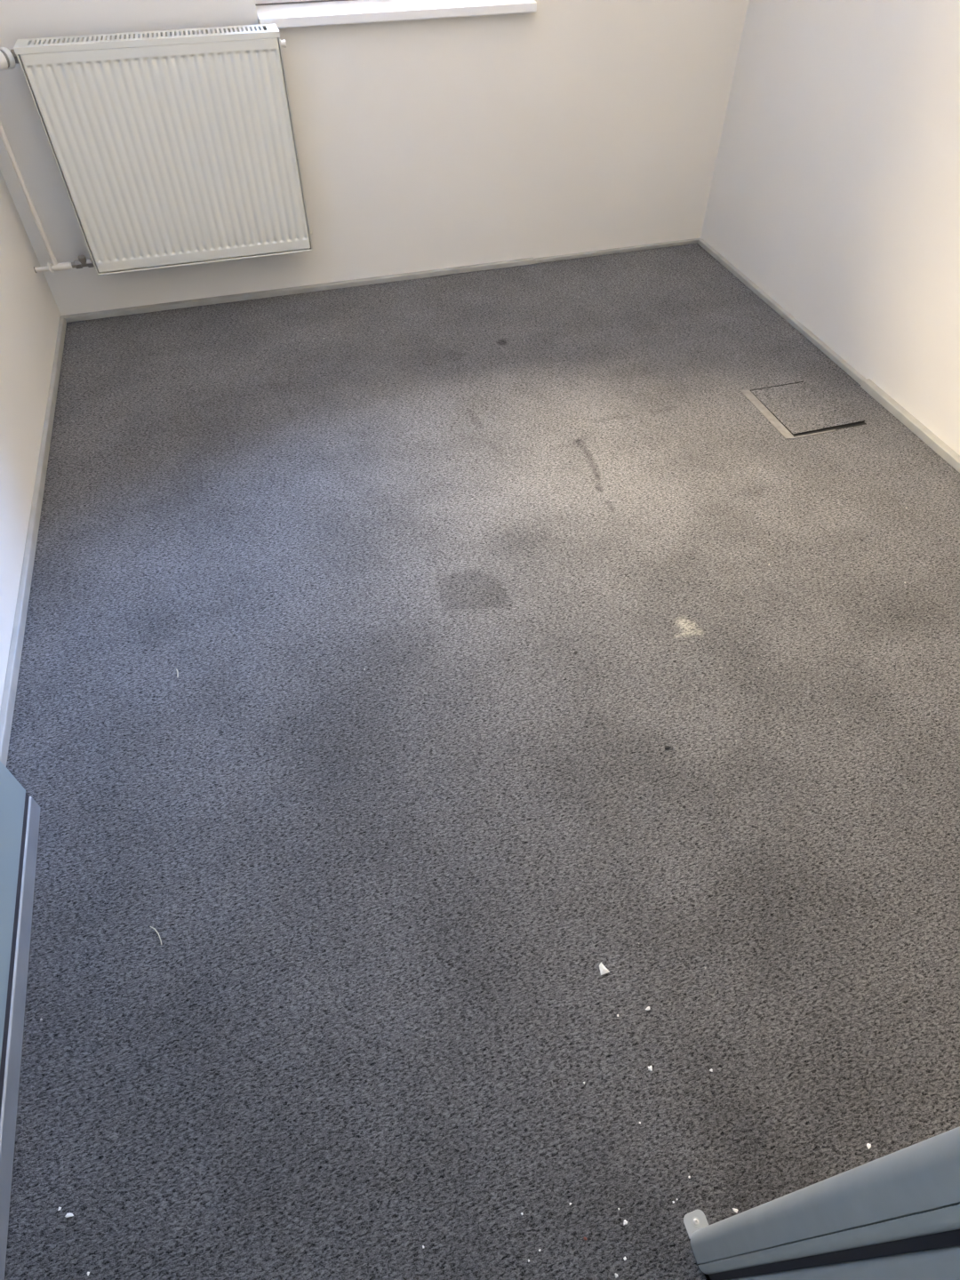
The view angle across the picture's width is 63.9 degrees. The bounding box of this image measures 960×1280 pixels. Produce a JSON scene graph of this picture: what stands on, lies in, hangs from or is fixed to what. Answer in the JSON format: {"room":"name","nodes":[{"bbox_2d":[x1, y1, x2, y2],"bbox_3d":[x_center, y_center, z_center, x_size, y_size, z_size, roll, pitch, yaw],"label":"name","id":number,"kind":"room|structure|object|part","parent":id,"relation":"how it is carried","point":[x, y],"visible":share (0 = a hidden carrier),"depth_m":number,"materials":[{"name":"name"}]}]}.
{"room":"empty office room","nodes":[
{"label":"empty office room","id":0,"kind":"room"},
{"bbox_2d":[0,170,61,710],"bbox_3d":[-1.004,-0.013,0.410,0.200,2.700,5.694,-12,50,-11],"label":"wall","id":1,"kind":"structure","parent":0,"point":[29,312],"depth_m":2.45,"materials":[{"name":"paint"}]},
{"bbox_2d":[0,315,66,767],"bbox_3d":[-1.214,-0.073,2.038,0.016,0.032,3.380,-12,50,-11],"label":"baseboard","id":2,"kind":"structure","parent":1,"relation":"attached to","point":[9,694],"depth_m":2.15,"materials":[{"name":"paint"}]},
{"bbox_2d":[0,121,74,273],"bbox_3d":[-1.593,-1.608,2.663,0.192,0.667,0.042,-12,50,-11],"label":"pipe","id":3,"kind":"object","parent":1,"relation":"attached to","point":[55,266],"visible":0.94,"depth_m":2.77,"materials":[{"name":"beige metal"}]},
{"bbox_2d":[0,0,749,315],"bbox_3d":[-0.368,-2.495,2.588,3.248,2.700,0.300,-12,50,-11],"label":"wall","id":4,"kind":"structure","parent":0,"point":[563,127],"depth_m":3.05,"materials":[{"name":"paint"}]},
{"bbox_2d":[0,23,312,275],"bbox_3d":[-1.109,-1.736,2.762,0.930,0.694,0.173,-12,50,-11],"label":"radiator","id":5,"kind":"object","parent":4,"relation":"attached to","point":[168,151],"visible":1,"depth_m":2.67,"materials":[{"name":"white metal"}]},
{"bbox_2d":[13,23,279,54],"bbox_3d":[-1.068,-1.954,2.501,0.816,0.016,0.122,-12,50,-11],"label":"grille","id":6,"kind":"object","parent":5,"relation":"attached to","point":[159,44],"depth_m":2.48,"materials":[{"name":"white metal"}]},
{"bbox_2d":[64,257,534,322],"bbox_3d":[-0.724,-1.507,3.303,2.014,0.022,0.024,-12,50,-11],"label":"baseboard","id":7,"kind":"structure","parent":4,"relation":"attached to","point":[140,309],"depth_m":3.28,"materials":[{"name":"paint"}]},
{"bbox_2d":[255,0,347,5],"bbox_3d":[-0.337,-2.821,2.321,0.990,1.370,0.086,-12,50,-11],"label":"window","id":8,"kind":"structure","parent":4,"relation":"in","point":[257,2],"depth_m":2.75,"materials":[{"name":"white plastic"}]},
{"bbox_3d":[-0.339,-2.826,2.326,0.990,1.370,0.070,-12,50,-11],"label":"frame","id":9,"kind":"part","parent":8,"relation":"part of","materials":[{"name":"white plastic"}]},
{"bbox_2d":[256,0,536,29],"bbox_3d":[-0.308,-2.282,2.780,0.988,0.029,0.279,-12,50,-11],"label":"window sill","id":10,"kind":"structure","parent":4,"relation":"attached to","point":[349,12],"depth_m":2.71,"materials":[{"name":"white laminate"}]},
{"bbox_2d":[534,238,701,263],"bbox_3d":[0.645,-1.803,3.566,0.832,0.017,0.020,-12,50,-11],"label":"trim","id":11,"kind":"structure","parent":4,"relation":"attached to","point":[694,240],"depth_m":3.55,"materials":[{"name":"paint"}]},
{"bbox_2d":[700,0,959,455],"bbox_3d":[1.925,-0.646,0.966,0.200,2.700,5.694,-12,50,-11],"label":"wall","id":12,"kind":"structure","parent":0,"point":[835,189],"depth_m":2.66,"materials":[{"name":"paint"}]},
{"bbox_2d":[697,239,866,384],"bbox_3d":[1.218,-1.408,3.217,0.023,0.020,1.310,-12,50,-11],"label":"trim","id":13,"kind":"structure","parent":12,"relation":"attached to","point":[796,324],"depth_m":3.13,"materials":[{"name":"paint"}]},
{"bbox_2d":[860,378,959,472],"bbox_3d":[1.683,-0.186,2.140,0.029,0.028,2.072,-12,50,-11],"label":"baseboard","id":14,"kind":"structure","parent":12,"relation":"attached to","point":[925,435],"depth_m":2.61,"materials":[{"name":"paint"}]},
{"bbox_3d":[0.419,0.404,1.743,3.248,0.146,5.994,-12,50,-11],"label":"floor","id":15,"kind":"structure","parent":0,"visible":0},
{"bbox_2d":[4,243,959,1279],"bbox_3d":[0.458,0.455,1.596,2.848,0.001,5.672,-12,50,-11],"label":"carpet","id":16,"kind":"object","parent":15,"relation":"on","point":[386,900],"visible":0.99,"depth_m":1.71,"materials":[{"name":"grey carpet"}]},
{"bbox_2d":[64,1212,73,1217],"bbox_3d":[-0.642,0.899,1.205,0.014,0.003,0.006,-3,49,-3],"label":"chip","id":17,"kind":"object","parent":16,"relation":"on","point":[69,1214],"visible":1,"depth_m":1.20,"materials":[{"name":"white paint"}]},
{"bbox_2d":[150,926,161,944],"bbox_3d":[-0.625,0.570,1.491,0.007,0.005,0.048,-35,57,-27],"label":"straw","id":18,"kind":"object","parent":16,"relation":"on","point":[150,926],"visible":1,"depth_m":1.49,"materials":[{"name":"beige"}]},
{"bbox_2d":[599,962,609,975],"bbox_3d":[0.233,0.617,1.449,0.018,0.005,0.021,-12,50,-11],"label":"paper scrap","id":19,"kind":"object","parent":16,"relation":"on","point":[603,970],"visible":1,"depth_m":1.45,"materials":[{"name":"white paper"}]},
{"bbox_2d":[740,379,866,439],"bbox_3d":[1.135,-0.821,2.709,0.314,0.009,0.316,-12,50,-11],"label":"floor hatch","id":20,"kind":"object","parent":16,"relation":"on","point":[803,409],"visible":1,"depth_m":2.70,"materials":[{"name":"grey carpet"}]},
{"bbox_3d":[0.633,0.074,0.237,2.848,2.554,0.133,-12,50,-11],"label":"wall","id":21,"kind":"structure","parent":0,"visible":0},
{"bbox_2d":[0,760,40,1279],"bbox_3d":[-0.794,0.060,0.585,0.097,2.038,1.033,-13,50,-11],"label":"door","id":22,"kind":"structure","parent":21,"relation":"in","point":[20,813],"depth_m":1.42,"materials":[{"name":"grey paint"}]},
{"bbox_3d":[-0.822,0.043,0.552,0.039,1.967,1.033,-13,50,-11],"label":"panel","id":23,"kind":"part","parent":22,"relation":"part of","materials":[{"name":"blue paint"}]},
{"bbox_2d":[683,1126,959,1279],"bbox_3d":[-0.145,0.381,0.270,1.114,2.089,0.182,-12,50,-11],"label":"door frame","id":24,"kind":"structure","parent":21,"relation":"attached to","point":[895,1215],"depth_m":0.68,"materials":[{"name":"grey metal"}]}
]}

